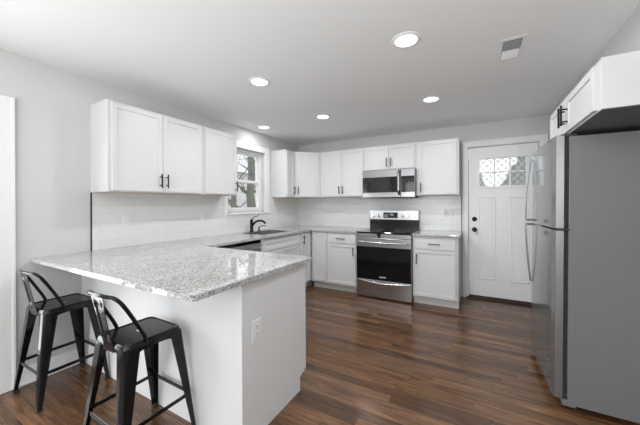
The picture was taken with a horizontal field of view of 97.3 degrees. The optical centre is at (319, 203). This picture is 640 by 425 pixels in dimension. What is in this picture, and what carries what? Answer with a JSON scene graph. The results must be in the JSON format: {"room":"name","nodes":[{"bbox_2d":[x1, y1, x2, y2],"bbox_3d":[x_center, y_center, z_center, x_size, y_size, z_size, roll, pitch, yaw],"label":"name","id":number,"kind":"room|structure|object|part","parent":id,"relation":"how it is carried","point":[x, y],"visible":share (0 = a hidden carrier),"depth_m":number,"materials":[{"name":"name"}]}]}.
{"room":"kitchen","nodes":[
{"label":"kitchen","id":0,"kind":"room"},
{"bbox_2d":[0,49,298,368],"bbox_3d":[-2.215,0.119,2.120,0.140,2.397,7.520,0,0,29],"label":"wall","id":1,"kind":"structure","parent":0,"point":[53,163],"depth_m":2.22,"materials":[{"name":"grey paint"}]},
{"bbox_2d":[0,95,15,394],"bbox_3d":[-2.476,0.281,1.476,0.023,2.075,1.228,0,0,29],"label":"trim","id":2,"kind":"structure","parent":1,"relation":"attached to","point":[7,104],"depth_m":1.98,"materials":[{"name":"white"}]},
{"bbox_2d":[18,348,79,387],"bbox_3d":[-2.079,1.254,2.183,0.026,0.125,0.389,0,0,29],"label":"baseboard","id":3,"kind":"structure","parent":1,"relation":"attached to","point":[27,377],"depth_m":2.20,"materials":[{"name":"white wood"}]},
{"bbox_2d":[90,192,91,250],"bbox_3d":[-1.963,0.151,2.417,0.012,0.501,0.007,0,0,29],"label":"trim","id":4,"kind":"structure","parent":1,"relation":"attached to","point":[90,192],"depth_m":2.41,"materials":[{"name":"black metal"}]},
{"bbox_2d":[122,215,130,227],"bbox_3d":[-1.823,0.165,2.656,0.008,0.116,0.072,0,0,29],"label":"wall outlet","id":5,"kind":"object","parent":1,"relation":"attached to","point":[126,219],"visible":1,"depth_m":2.65,"materials":[{"name":"white plastic"}]},
{"bbox_2d":[90,99,202,194],"bbox_3d":[-1.602,-0.477,2.735,0.342,0.753,0.912,0,0,29],"label":"upper cabinet","id":6,"kind":"object","parent":1,"relation":"attached to","point":[134,150],"visible":1,"depth_m":2.51,"materials":[{"name":"grey wood"}]},
{"bbox_3d":[-1.599,-0.474,2.485,0.019,0.723,0.427,0,0,29],"label":"door","id":7,"kind":"part","parent":6,"relation":"part of","materials":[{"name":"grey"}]},
{"bbox_3d":[-1.390,-0.475,2.865,0.019,0.723,0.431,0,0,29],"label":"door","id":8,"kind":"part","parent":6,"relation":"part of","materials":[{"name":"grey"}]},
{"bbox_2d":[92,192,298,250],"bbox_3d":[-1.176,0.147,3.845,0.009,0.501,3.255,0,0,29],"label":"backsplash","id":9,"kind":"structure","parent":1,"relation":"attached to","point":[155,218],"depth_m":3.00,"materials":[{"name":"tile"}]},
{"bbox_2d":[199,212,203,221],"bbox_3d":[-1.421,0.156,3.384,0.008,0.116,0.072,0,0,29],"label":"wall outlet","id":10,"kind":"object","parent":1,"relation":"attached to","point":[201,214],"visible":1,"depth_m":3.38,"materials":[{"name":"white plastic"}]},
{"bbox_2d":[201,126,237,195],"bbox_3d":[-1.260,-0.479,3.354,0.342,0.753,0.500,0,0,29],"label":"upper cabinet","id":11,"kind":"object","parent":1,"relation":"attached to","point":[219,147],"visible":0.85,"depth_m":3.27,"materials":[{"name":"grey wood"}]},
{"bbox_2d":[228,148,260,212],"bbox_3d":[-1.143,-0.333,4.125,0.076,0.910,0.760,0,0,29],"label":"window","id":12,"kind":"structure","parent":1,"relation":"in","point":[257,156],"depth_m":4.36,"materials":[{"name":"white wood"}]},
{"bbox_3d":[-1.120,-0.127,4.113,0.026,0.448,0.690,0,0,29],"label":"sash","id":13,"kind":"part","parent":12,"relation":"part of","materials":[{"name":"white"}]},
{"bbox_3d":[-1.152,-0.531,4.130,0.026,0.455,0.690,0,0,29],"label":"sash","id":14,"kind":"part","parent":12,"relation":"part of","materials":[{"name":"white"}]},
{"bbox_2d":[224,141,269,215],"bbox_3d":[-1.037,-0.364,4.092,0.018,1.030,0.925,0,0,29],"label":"trim","id":15,"kind":"structure","parent":1,"relation":"attached to","point":[240,144],"depth_m":4.41,"materials":[{"name":"white wood"}]},
{"bbox_2d":[224,211,270,217],"bbox_3d":[-1.072,0.152,4.125,0.160,0.062,0.945,0,0,29],"label":"trim","id":16,"kind":"structure","parent":1,"relation":"attached to","point":[243,214],"depth_m":4.03,"materials":[{"name":"white wood"}]},
{"bbox_2d":[271,149,293,197],"bbox_3d":[-0.580,-0.483,4.585,0.342,0.753,0.239,0,0,29],"label":"upper cabinet","id":17,"kind":"object","parent":1,"relation":"attached to","point":[282,161],"visible":1,"depth_m":4.50,"materials":[{"name":"grey wood"}]},
{"bbox_3d":[-0.476,-0.480,4.518,0.019,0.723,0.198,0,0,29],"label":"door","id":18,"kind":"part","parent":17,"relation":"part of","materials":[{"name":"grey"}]},
{"bbox_2d":[293,152,321,197],"bbox_3d":[-0.264,-0.484,4.870,0.619,0.753,0.577,0,0,29],"label":"upper cabinet","id":19,"kind":"object","parent":1,"relation":"attached to","point":[307,181],"visible":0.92,"depth_m":4.67,"materials":[{"name":"white wood"}]},
{"bbox_2d":[0,0,639,145],"bbox_3d":[-0.364,-1.129,1.025,4.450,0.080,7.680,0,0,29],"label":"ceiling","id":20,"kind":"structure","parent":0,"point":[338,59],"depth_m":2.05,"materials":[{"name":"white paint"}]},
{"bbox_2d":[248,77,269,85],"bbox_3d":[-0.538,-1.084,2.502,0.192,0.010,0.192,0,0,29],"label":"recessed light","id":21,"kind":"object","parent":20,"relation":"in","point":[257,81],"visible":1,"depth_m":2.49,"materials":[{"name":"white plastic"}]},
{"bbox_2d":[251,79,267,84],"bbox_3d":[-0.538,-1.085,2.502,0.142,0.002,0.142,0,0,29],"label":"diffuser","id":22,"kind":"object","parent":21,"relation":"attached to","point":[253,81],"depth_m":2.49,"materials":[{"name":"white plastic"}]},
{"bbox_2d":[257,125,270,128],"bbox_3d":[-0.791,-1.083,3.977,0.192,0.010,0.192,0,0,29],"label":"recessed light","id":23,"kind":"object","parent":20,"relation":"in","point":[259,126],"visible":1,"depth_m":3.97,"materials":[{"name":"white plastic"}]},
{"bbox_2d":[315,114,330,118],"bbox_3d":[0.038,-1.087,3.513,0.192,0.010,0.192,0,0,29],"label":"recessed light","id":24,"kind":"object","parent":20,"relation":"in","point":[320,116],"visible":1,"depth_m":3.50,"materials":[{"name":"white"}]},
{"bbox_2d":[391,31,420,47],"bbox_3d":[0.574,-1.090,1.879,0.192,0.010,0.192,0,0,29],"label":"recessed light","id":25,"kind":"object","parent":20,"relation":"in","point":[407,39],"visible":1,"depth_m":1.87,"materials":[{"name":"white plastic"}]},
{"bbox_2d":[395,35,416,45],"bbox_3d":[0.574,-1.091,1.879,0.142,0.002,0.142,0,0,29],"label":"diffuser","id":26,"kind":"object","parent":25,"relation":"attached to","point":[400,40],"depth_m":1.88,"materials":[{"name":"white plastic"}]},
{"bbox_2d":[421,96,440,102],"bbox_3d":[1.161,-1.093,2.944,0.192,0.010,0.192,0,0,29],"label":"recessed light","id":27,"kind":"object","parent":20,"relation":"in","point":[428,99],"visible":1,"depth_m":2.94,"materials":[{"name":"white plastic"}]},
{"bbox_2d":[424,97,437,101],"bbox_3d":[1.161,-1.094,2.944,0.142,0.002,0.142,0,0,29],"label":"diffuser","id":28,"kind":"object","parent":27,"relation":"attached to","point":[426,99],"depth_m":2.95,"materials":[{"name":"white plastic"}]},
{"bbox_2d":[496,33,528,61],"bbox_3d":[1.351,-1.093,1.994,0.165,0.009,0.325,0,0,29],"label":"ceiling vent","id":29,"kind":"object","parent":20,"relation":"in","point":[510,48],"visible":1,"depth_m":1.97,"materials":[{"name":"white metal"}]},
{"bbox_2d":[0,283,639,424],"bbox_3d":[-0.346,1.333,1.034,4.370,0.050,7.620,0,0,29],"label":"floor","id":30,"kind":"structure","parent":0,"point":[370,360],"depth_m":2.10,"materials":[{"name":"brown wood"}]},
{"bbox_2d":[13,269,109,412],"bbox_3d":[-1.865,0.878,2.037,0.410,0.875,0.420,0,0,28],"label":"bar stool","id":31,"kind":"object","parent":30,"relation":"on","point":[48,310],"visible":0.93,"depth_m":1.95,"materials":[{"name":"black painted metal"}]},
{"bbox_3d":[-2.076,1.016,1.976,0.124,0.578,0.105,0,0,-17],"label":"leg","id":32,"kind":"part","parent":31,"relation":"part of","materials":[{"name":"black metal"}]},
{"bbox_3d":[-1.948,0.601,1.884,0.120,0.295,0.055,0,0,28],"label":"plate","id":33,"kind":"part","parent":31,"relation":"part of","materials":[{"name":"black"}]},
{"bbox_3d":[-1.923,0.588,1.931,0.315,0.295,0.180,0,0,28],"label":"rail","id":34,"kind":"part","parent":31,"relation":"part of","materials":[{"name":"black metal"}]},
{"bbox_3d":[-1.797,1.014,1.828,0.105,0.578,0.124,0,0,-17],"label":"leg","id":35,"kind":"part","parent":31,"relation":"part of","materials":[{"name":"black metal"}]},
{"bbox_3d":[-1.864,0.720,2.042,0.304,0.036,0.304,0,0,28],"label":"seat","id":36,"kind":"part","parent":31,"relation":"part of","materials":[{"name":"black metal"}]},
{"bbox_3d":[-1.928,1.015,2.256,0.105,0.578,0.124,0,0,-17],"label":"leg","id":37,"kind":"part","parent":31,"relation":"part of","materials":[{"name":"black metal"}]},
{"bbox_3d":[-1.649,1.013,2.107,0.124,0.578,0.105,0,0,-17],"label":"leg","id":38,"kind":"part","parent":31,"relation":"part of","materials":[{"name":"black metal"}]},
{"bbox_2d":[83,289,195,424],"bbox_3d":[-1.001,0.873,1.559,0.410,0.875,0.420,0,0,29],"label":"bar stool","id":39,"kind":"object","parent":30,"relation":"on","point":[125,341],"visible":1,"depth_m":1.48,"materials":[{"name":"black painted metal"}]},
{"bbox_3d":[-1.213,1.011,1.504,0.124,0.578,0.105,0,0,-16],"label":"leg","id":40,"kind":"part","parent":39,"relation":"part of","materials":[{"name":"black metal"}]},
{"bbox_3d":[-1.087,0.597,1.409,0.120,0.295,0.055,0,0,29],"label":"plate","id":41,"kind":"part","parent":39,"relation":"part of","materials":[{"name":"black"}]},
{"bbox_3d":[-1.062,0.584,1.454,0.316,0.295,0.180,0,0,29],"label":"rail","id":42,"kind":"part","parent":39,"relation":"part of","materials":[{"name":"black metal"}]},
{"bbox_3d":[-0.938,1.010,1.349,0.105,0.578,0.125,0,0,-16],"label":"leg","id":43,"kind":"part","parent":39,"relation":"part of","materials":[{"name":"black metal"}]},
{"bbox_3d":[-0.999,0.715,1.564,0.304,0.036,0.304,0,0,29],"label":"seat","id":44,"kind":"part","parent":39,"relation":"part of","materials":[{"name":"black metal"}]},
{"bbox_3d":[-1.058,1.010,1.779,0.105,0.578,0.124,0,0,-16],"label":"leg","id":45,"kind":"part","parent":39,"relation":"part of","materials":[{"name":"black metal"}]},
{"bbox_3d":[-0.782,1.009,1.624,0.124,0.578,0.105,0,0,-16],"label":"leg","id":46,"kind":"part","parent":39,"relation":"part of","materials":[{"name":"black metal"}]},
{"bbox_2d":[82,263,305,424],"bbox_3d":[-1.037,0.867,2.225,1.811,0.888,0.690,0,0,29],"label":"base cabinet","id":47,"kind":"object","parent":30,"relation":"on","point":[234,380],"visible":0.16,"depth_m":1.69,"materials":[{"name":"grey wood"}]},
{"bbox_3d":[-1.206,0.868,1.931,1.799,0.888,0.012,0,0,29],"label":"panel","id":48,"kind":"part","parent":47,"relation":"part of","materials":[{"name":"white wood"}]},
{"bbox_2d":[252,318,260,342],"bbox_3d":[-0.355,0.708,1.579,0.009,0.116,0.072,0,0,29],"label":"wall outlet","id":49,"kind":"object","parent":47,"relation":"attached to","point":[256,325],"visible":1,"depth_m":1.57,"materials":[{"name":"white plastic"}]},
{"bbox_2d":[255,323,258,337],"bbox_3d":[-0.355,0.708,1.579,0.009,0.072,0.032,0,0,29],"label":"receptacle","id":50,"kind":"object","parent":49,"relation":"attached to","point":[256,324],"depth_m":1.58,"materials":[{"name":"grey plastic"}]},
{"bbox_3d":[-0.263,0.863,1.766,0.012,0.888,0.635,0,0,29],"label":"panel","id":51,"kind":"part","parent":47,"relation":"part of","materials":[{"name":"white wood"}]},
{"bbox_2d":[218,240,260,251],"bbox_3d":[-1.095,0.869,3.275,0.655,0.866,0.592,0,0,29],"label":"dishwasher","id":52,"kind":"object","parent":30,"relation":"on","point":[255,245],"visible":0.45,"depth_m":3.19,"materials":[{"name":"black metal"}]},
{"bbox_3d":[-0.866,0.452,3.147,0.024,0.027,0.588,0,0,29],"label":"control panel","id":53,"kind":"part","parent":52,"relation":"part of","materials":[{"name":"black glass"}]},
{"bbox_3d":[-0.862,0.834,3.146,0.028,0.732,0.588,0,0,29],"label":"door","id":54,"kind":"part","parent":52,"relation":"part of","materials":[{"name":"silver metal"}]},
{"bbox_2d":[260,233,299,255],"bbox_3d":[-0.763,0.866,3.924,0.625,0.888,0.850,0,0,29],"label":"base cabinet","id":55,"kind":"object","parent":30,"relation":"on","point":[286,244],"visible":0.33,"depth_m":3.78,"materials":[{"name":"grey wood"}]},
{"bbox_3d":[-0.596,0.893,3.599,0.019,0.595,0.402,0,0,29],"label":"door","id":56,"kind":"part","parent":55,"relation":"part of","materials":[{"name":"grey wood"}]},
{"bbox_3d":[-0.399,0.892,3.956,0.019,0.595,0.402,0,0,29],"label":"door","id":57,"kind":"part","parent":55,"relation":"part of","materials":[{"name":"grey wood"}]},
{"bbox_2d":[300,231,313,286],"bbox_3d":[-0.314,0.863,4.697,0.663,0.888,0.932,0,0,29],"label":"base cabinet","id":58,"kind":"object","parent":30,"relation":"on","point":[305,237],"visible":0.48,"depth_m":4.33,"materials":[{"name":"grey wood"}]},
{"bbox_2d":[30,225,367,301],"bbox_3d":[-0.468,0.407,3.236,1.836,0.026,3.638,0,0,29],"label":"countertop","id":59,"kind":"structure","parent":58,"relation":"on","point":[193,269],"depth_m":1.88,"materials":[{"name":"stone"}]},
{"bbox_2d":[249,216,265,231],"bbox_3d":[-0.884,0.281,4.021,0.240,0.231,0.078,0,0,0],"label":"kitchen faucet","id":60,"kind":"object","parent":59,"relation":"on","point":[252,223],"visible":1,"depth_m":3.99,"materials":[{"name":"black metal"}]},
{"bbox_2d":[239,230,288,234],"bbox_3d":[-0.742,0.489,3.918,0.423,0.194,0.638,0,0,29],"label":"sink","id":61,"kind":"object","parent":59,"relation":"in","point":[264,232],"visible":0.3,"depth_m":4.13,"materials":[{"name":"silver metal"}]},
{"bbox_3d":[-0.218,0.818,4.283,0.019,0.742,0.245,0,0,29],"label":"door","id":62,"kind":"part","parent":58,"relation":"part of","materials":[{"name":"grey wood"}]},
{"bbox_2d":[312,231,328,287],"bbox_3d":[0.136,0.861,4.618,0.272,0.888,0.637,0,0,29],"label":"base cabinet","id":63,"kind":"object","parent":30,"relation":"on","point":[319,238],"visible":0.53,"depth_m":4.35,"materials":[{"name":"white wood"}]},
{"bbox_2d":[327,232,356,292],"bbox_3d":[0.460,0.859,4.417,0.484,0.888,0.675,0,0,29],"label":"base cabinet","id":64,"kind":"object","parent":30,"relation":"on","point":[341,246],"visible":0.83,"depth_m":4.16,"materials":[{"name":"white wood"}]},
{"bbox_3d":[0.317,0.512,4.164,0.450,0.135,0.019,0,0,29],"label":"drawer","id":65,"kind":"part","parent":64,"relation":"part of","materials":[{"name":"grey wood"}]},
{"bbox_3d":[0.319,0.889,4.164,0.450,0.595,0.019,0,0,29],"label":"door","id":66,"kind":"part","parent":64,"relation":"part of","materials":[{"name":"grey wood"}]},
{"bbox_2d":[356,210,419,302],"bbox_3d":[0.995,0.698,4.085,0.759,1.205,0.714,0,0,29],"label":"stove","id":67,"kind":"object","parent":30,"relation":"on","point":[384,249],"visible":1,"depth_m":3.85,"materials":[{"name":"silver metal"}]},
{"bbox_3d":[0.847,1.071,3.814,0.741,0.056,0.046,0,0,29],"label":"handle","id":68,"kind":"part","parent":67,"relation":"part of","materials":[{"name":"silver metal"}]},
{"bbox_2d":[356,232,411,283],"bbox_3d":[0.844,0.712,3.811,0.755,0.654,0.089,0,0,29],"label":"oven","id":69,"kind":"object","parent":67,"relation":"in","point":[382,257],"depth_m":3.80,"materials":[{"name":"black glass"}]},
{"bbox_3d":[0.858,0.437,3.840,0.755,0.058,0.026,0,0,29],"label":"rail","id":70,"kind":"part","parent":67,"relation":"part of","materials":[{"name":"silver metal"}]},
{"bbox_3d":[0.860,1.165,3.837,0.755,0.237,0.031,0,0,29],"label":"storage drawer","id":71,"kind":"part","parent":67,"relation":"part of","materials":[{"name":"silver metal"}]},
{"bbox_2d":[356,228,418,234],"bbox_3d":[0.989,0.397,4.077,0.759,0.022,0.587,0,0,29],"label":"cooktop","id":72,"kind":"object","parent":67,"relation":"in","point":[370,231],"depth_m":3.96,"materials":[{"name":"black glass"}]},
{"bbox_3d":[1.142,0.170,4.356,0.755,0.150,0.091,0,0,29],"label":"control panel","id":73,"kind":"part","parent":67,"relation":"part of","materials":[{"name":"silver metal"}]},
{"bbox_2d":[413,236,460,308],"bbox_3d":[1.582,0.854,3.797,0.534,0.888,0.675,0,0,29],"label":"base cabinet","id":74,"kind":"object","parent":30,"relation":"on","point":[436,260],"visible":0.93,"depth_m":3.54,"materials":[{"name":"white wood"}]},
{"bbox_3d":[1.440,0.506,3.543,0.484,0.135,0.019,0,0,29],"label":"drawer","id":75,"kind":"part","parent":74,"relation":"part of","materials":[{"name":"grey wood"}]},
{"bbox_3d":[1.442,0.883,3.543,0.484,0.595,0.019,0,0,29],"label":"door","id":76,"kind":"part","parent":74,"relation":"part of","materials":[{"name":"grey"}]},
{"bbox_2d":[412,230,461,237],"bbox_3d":[1.593,0.397,3.801,0.560,0.026,0.655,0,0,29],"label":"countertop","id":77,"kind":"structure","parent":74,"relation":"on","point":[430,233],"depth_m":3.65,"materials":[{"name":"stone"}]},
{"bbox_2d":[525,130,639,423],"bbox_3d":[1.998,0.427,1.999,0.791,1.742,0.847,0,0,29],"label":"refrigerator","id":78,"kind":"object","parent":30,"relation":"on","point":[585,296],"visible":1,"depth_m":1.72,"materials":[{"name":"grey metal"}]},
{"bbox_3d":[1.849,0.429,2.497,0.044,0.504,0.028,0,0,29],"label":"handle","id":79,"kind":"part","parent":78,"relation":"part of","materials":[{"name":"silver metal"}]},
{"bbox_3d":[1.851,-0.126,2.494,0.049,0.531,0.028,0,0,29],"label":"handle","id":80,"kind":"part","parent":78,"relation":"part of","materials":[{"name":"silver metal"}]},
{"bbox_3d":[1.712,0.697,2.159,0.058,1.062,0.845,0,0,29],"label":"fridge door","id":81,"kind":"part","parent":78,"relation":"part of","materials":[{"name":"grey metal"}]},
{"bbox_3d":[1.716,-0.140,2.155,0.058,0.588,0.845,0,0,29],"label":"freezer door","id":82,"kind":"part","parent":78,"relation":"part of","materials":[{"name":"grey metal"}]},
{"bbox_3d":[1.765,1.255,2.132,0.067,0.042,0.825,0,0,29],"label":"kick plate","id":83,"kind":"part","parent":78,"relation":"part of","materials":[{"name":"grey"}]},
{"bbox_2d":[299,115,548,295],"bbox_3d":[1.461,0.100,4.316,4.170,2.397,0.120,0,0,29],"label":"wall","id":84,"kind":"structure","parent":0,"point":[535,125],"depth_m":3.96,"materials":[{"name":"grey paint"}]},
{"bbox_2d":[320,148,364,197],"bbox_3d":[0.406,-0.488,4.631,0.781,0.753,0.347,0,0,29],"label":"upper cabinet","id":85,"kind":"object","parent":84,"relation":"attached to","point":[341,172],"visible":0.91,"depth_m":4.50,"materials":[{"name":"grey wood"}]},
{"bbox_3d":[0.184,-0.484,4.609,0.356,0.723,0.019,0,0,29],"label":"door","id":86,"kind":"part","parent":85,"relation":"part of","materials":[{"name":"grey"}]},
{"bbox_3d":[0.506,-0.485,4.431,0.368,0.723,0.019,0,0,29],"label":"door","id":87,"kind":"part","parent":85,"relation":"part of","materials":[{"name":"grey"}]},
{"bbox_2d":[299,195,460,230],"bbox_3d":[0.797,0.137,4.609,2.706,0.501,0.009,0,0,29],"label":"backsplash","id":88,"kind":"structure","parent":84,"relation":"attached to","point":[312,211],"depth_m":4.61,"materials":[{"name":"tile"}]},
{"bbox_2d":[365,142,416,170],"bbox_3d":[1.081,-0.684,4.257,0.761,0.368,0.347,0,0,29],"label":"upper cabinet","id":89,"kind":"object","parent":84,"relation":"attached to","point":[398,156],"visible":0.8,"depth_m":4.12,"materials":[{"name":"grey wood"}]},
{"bbox_3d":[0.864,-0.680,4.233,0.342,0.338,0.019,0,0,29],"label":"door","id":90,"kind":"part","parent":89,"relation":"part of","materials":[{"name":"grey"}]},
{"bbox_2d":[363,168,419,198],"bbox_3d":[1.058,-0.293,4.207,0.759,0.408,0.456,0,0,29],"label":"microwave oven","id":91,"kind":"object","parent":89,"relation":"attached to","point":[390,183],"visible":0.99,"depth_m":4.03,"materials":[{"name":"silver metal"}]},
{"bbox_3d":[0.892,-0.295,4.107,0.566,0.402,0.024,0,0,29],"label":"door","id":92,"kind":"part","parent":91,"relation":"part of","materials":[{"name":"silver metal"}]},
{"bbox_3d":[1.104,-0.301,3.952,0.034,0.352,0.055,0,0,29],"label":"handle","id":93,"kind":"part","parent":91,"relation":"part of","materials":[{"name":"silver metal"}]},
{"bbox_3d":[1.225,-0.297,3.923,0.190,0.402,0.024,0,0,29],"label":"control panel","id":94,"kind":"part","parent":91,"relation":"part of","materials":[{"name":"silver metal"}]},
{"bbox_3d":[1.175,-0.681,4.061,0.357,0.338,0.019,0,0,29],"label":"door","id":95,"kind":"part","parent":89,"relation":"part of","materials":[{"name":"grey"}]},
{"bbox_2d":[416,138,459,195],"bbox_3d":[1.652,-0.494,3.942,0.538,0.753,0.347,0,0,29],"label":"upper cabinet","id":96,"kind":"object","parent":84,"relation":"attached to","point":[437,161],"visible":1,"depth_m":3.83,"materials":[{"name":"grey wood"}]},
{"bbox_2d":[444,209,453,216],"bbox_3d":[1.841,0.129,4.021,0.118,0.116,0.010,0,0,29],"label":"switch plate","id":97,"kind":"object","parent":84,"relation":"attached to","point":[447,212],"visible":1,"depth_m":4.02,"materials":[{"name":"white plastic"}]},
{"bbox_2d":[461,200,461,230],"bbox_3d":[1.984,0.151,3.952,0.006,0.541,0.011,0,0,29],"label":"trim","id":98,"kind":"structure","parent":84,"relation":"attached to","point":[461,200],"depth_m":3.95,"materials":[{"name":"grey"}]},
{"bbox_2d":[467,294,530,305],"bbox_3d":[2.433,1.274,3.759,0.844,0.038,0.140,0,0,29],"label":"threshold","id":99,"kind":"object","parent":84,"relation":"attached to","point":[470,295],"depth_m":3.73,"materials":[{"name":"brown"}]},
{"bbox_2d":[469,142,537,301],"bbox_3d":[2.409,0.239,3.724,0.776,2.028,0.108,0,0,29],"label":"door","id":100,"kind":"structure","parent":84,"relation":"in","point":[498,266],"depth_m":3.75,"materials":[{"name":"painted wood"},{"name":"glass"},{"name":"metal"}]},
{"bbox_3d":[2.262,0.464,3.818,0.200,1.120,0.011,0,0,29],"label":"panel","id":101,"kind":"part","parent":100,"relation":"part of","materials":[{"name":"white wood"}]},
{"bbox_3d":[2.581,0.462,3.641,0.200,1.120,0.011,0,0,29],"label":"panel","id":102,"kind":"part","parent":100,"relation":"part of","materials":[{"name":"white wood"}]},
{"bbox_2d":[462,134,547,296],"bbox_3d":[2.409,0.213,3.707,0.947,2.160,0.028,0,0,29],"label":"trim","id":103,"kind":"structure","parent":84,"relation":"attached to","point":[542,138],"depth_m":3.90,"materials":[{"name":"white wood"}]},
{"bbox_2d":[549,4,639,139],"bbox_3d":[1.310,0.101,0.103,0.600,2.397,7.400,0,0,29],"label":"wall","id":104,"kind":"structure","parent":0,"point":[626,39],"depth_m":1.73,"materials":[{"name":"grey paint"}]},
{"bbox_2d":[550,50,639,138],"bbox_3d":[1.888,-0.577,1.615,0.801,0.250,1.003,0,0,29],"label":"upper cabinet","id":105,"kind":"object","parent":104,"relation":"attached to","point":[606,99],"visible":0.95,"depth_m":1.40,"materials":[{"name":"grey wood"}]},
{"bbox_3d":[1.698,-0.573,2.002,0.019,0.220,0.448,0,0,29],"label":"door","id":106,"kind":"part","parent":105,"relation":"part of","materials":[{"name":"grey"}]},
{"bbox_3d":[1.578,-0.561,1.844,0.038,0.130,0.012,0,0,29],"label":"handle","id":107,"kind":"part","parent":105,"relation":"part of","materials":[{"name":"black metal"}]},
{"bbox_3d":[1.548,-0.561,1.790,0.038,0.130,0.012,0,0,29],"label":"handle","id":108,"kind":"part","parent":105,"relation":"part of","materials":[{"name":"black metal"}]},
{"bbox_3d":[1.474,-0.572,1.597,0.019,0.220,0.466,0,0,29],"label":"door","id":109,"kind":"part","parent":105,"relation":"part of","materials":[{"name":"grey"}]},
{"label":"outside","id":110,"kind":"structure","parent":0,"visible":0},
{"bbox_3d":[-5.451,1.809,12.642,44.000,0.550,36.000,0,0,29],"label":"lawn","id":111,"kind":"structure","parent":110,"visible":0},
{"bbox_2d":[228,155,255,207],"bbox_3d":[-2.803,-1.467,11.729,4.146,6.986,3.552,0,0,29],"label":"bare tree","id":112,"kind":"object","parent":111,"relation":"on","point":[250,197],"visible":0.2,"depth_m":11.45,"materials":[{"name":"grey plant"}]},
{"bbox_2d":[228,155,255,207],"bbox_3d":[-6.154,-0.612,17.594,3.800,5.300,10.600,0,0,29],"label":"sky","id":113,"kind":"structure","parent":111,"relation":"on","point":[241,169],"depth_m":17.18,"materials":[{"name":"grey"}]},
{"bbox_2d":[231,155,253,207],"bbox_3d":[-2.764,-1.279,8.071,3.834,6.602,3.840,0,0,4],"label":"bare tree","id":114,"kind":"object","parent":111,"relation":"on","point":[233,198],"visible":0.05,"depth_m":7.79,"materials":[{"name":"grey plant"}]},
{"bbox_2d":[468,159,485,185],"bbox_3d":[3.994,0.233,7.647,1.138,2.926,1.160,0,0,29],"label":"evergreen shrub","id":115,"kind":"object","parent":111,"relation":"on","point":[481,178],"visible":0.02,"depth_m":7.46,"materials":[{"name":"grey plant"}]},
{"bbox_2d":[500,157,525,185],"bbox_3d":[5.249,0.120,7.193,1.276,2.938,1.217,0,0,-16],"label":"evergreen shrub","id":116,"kind":"object","parent":111,"relation":"on","point":[521,163],"visible":0.06,"depth_m":7.04,"materials":[{"name":"grey plant"}]}
]}

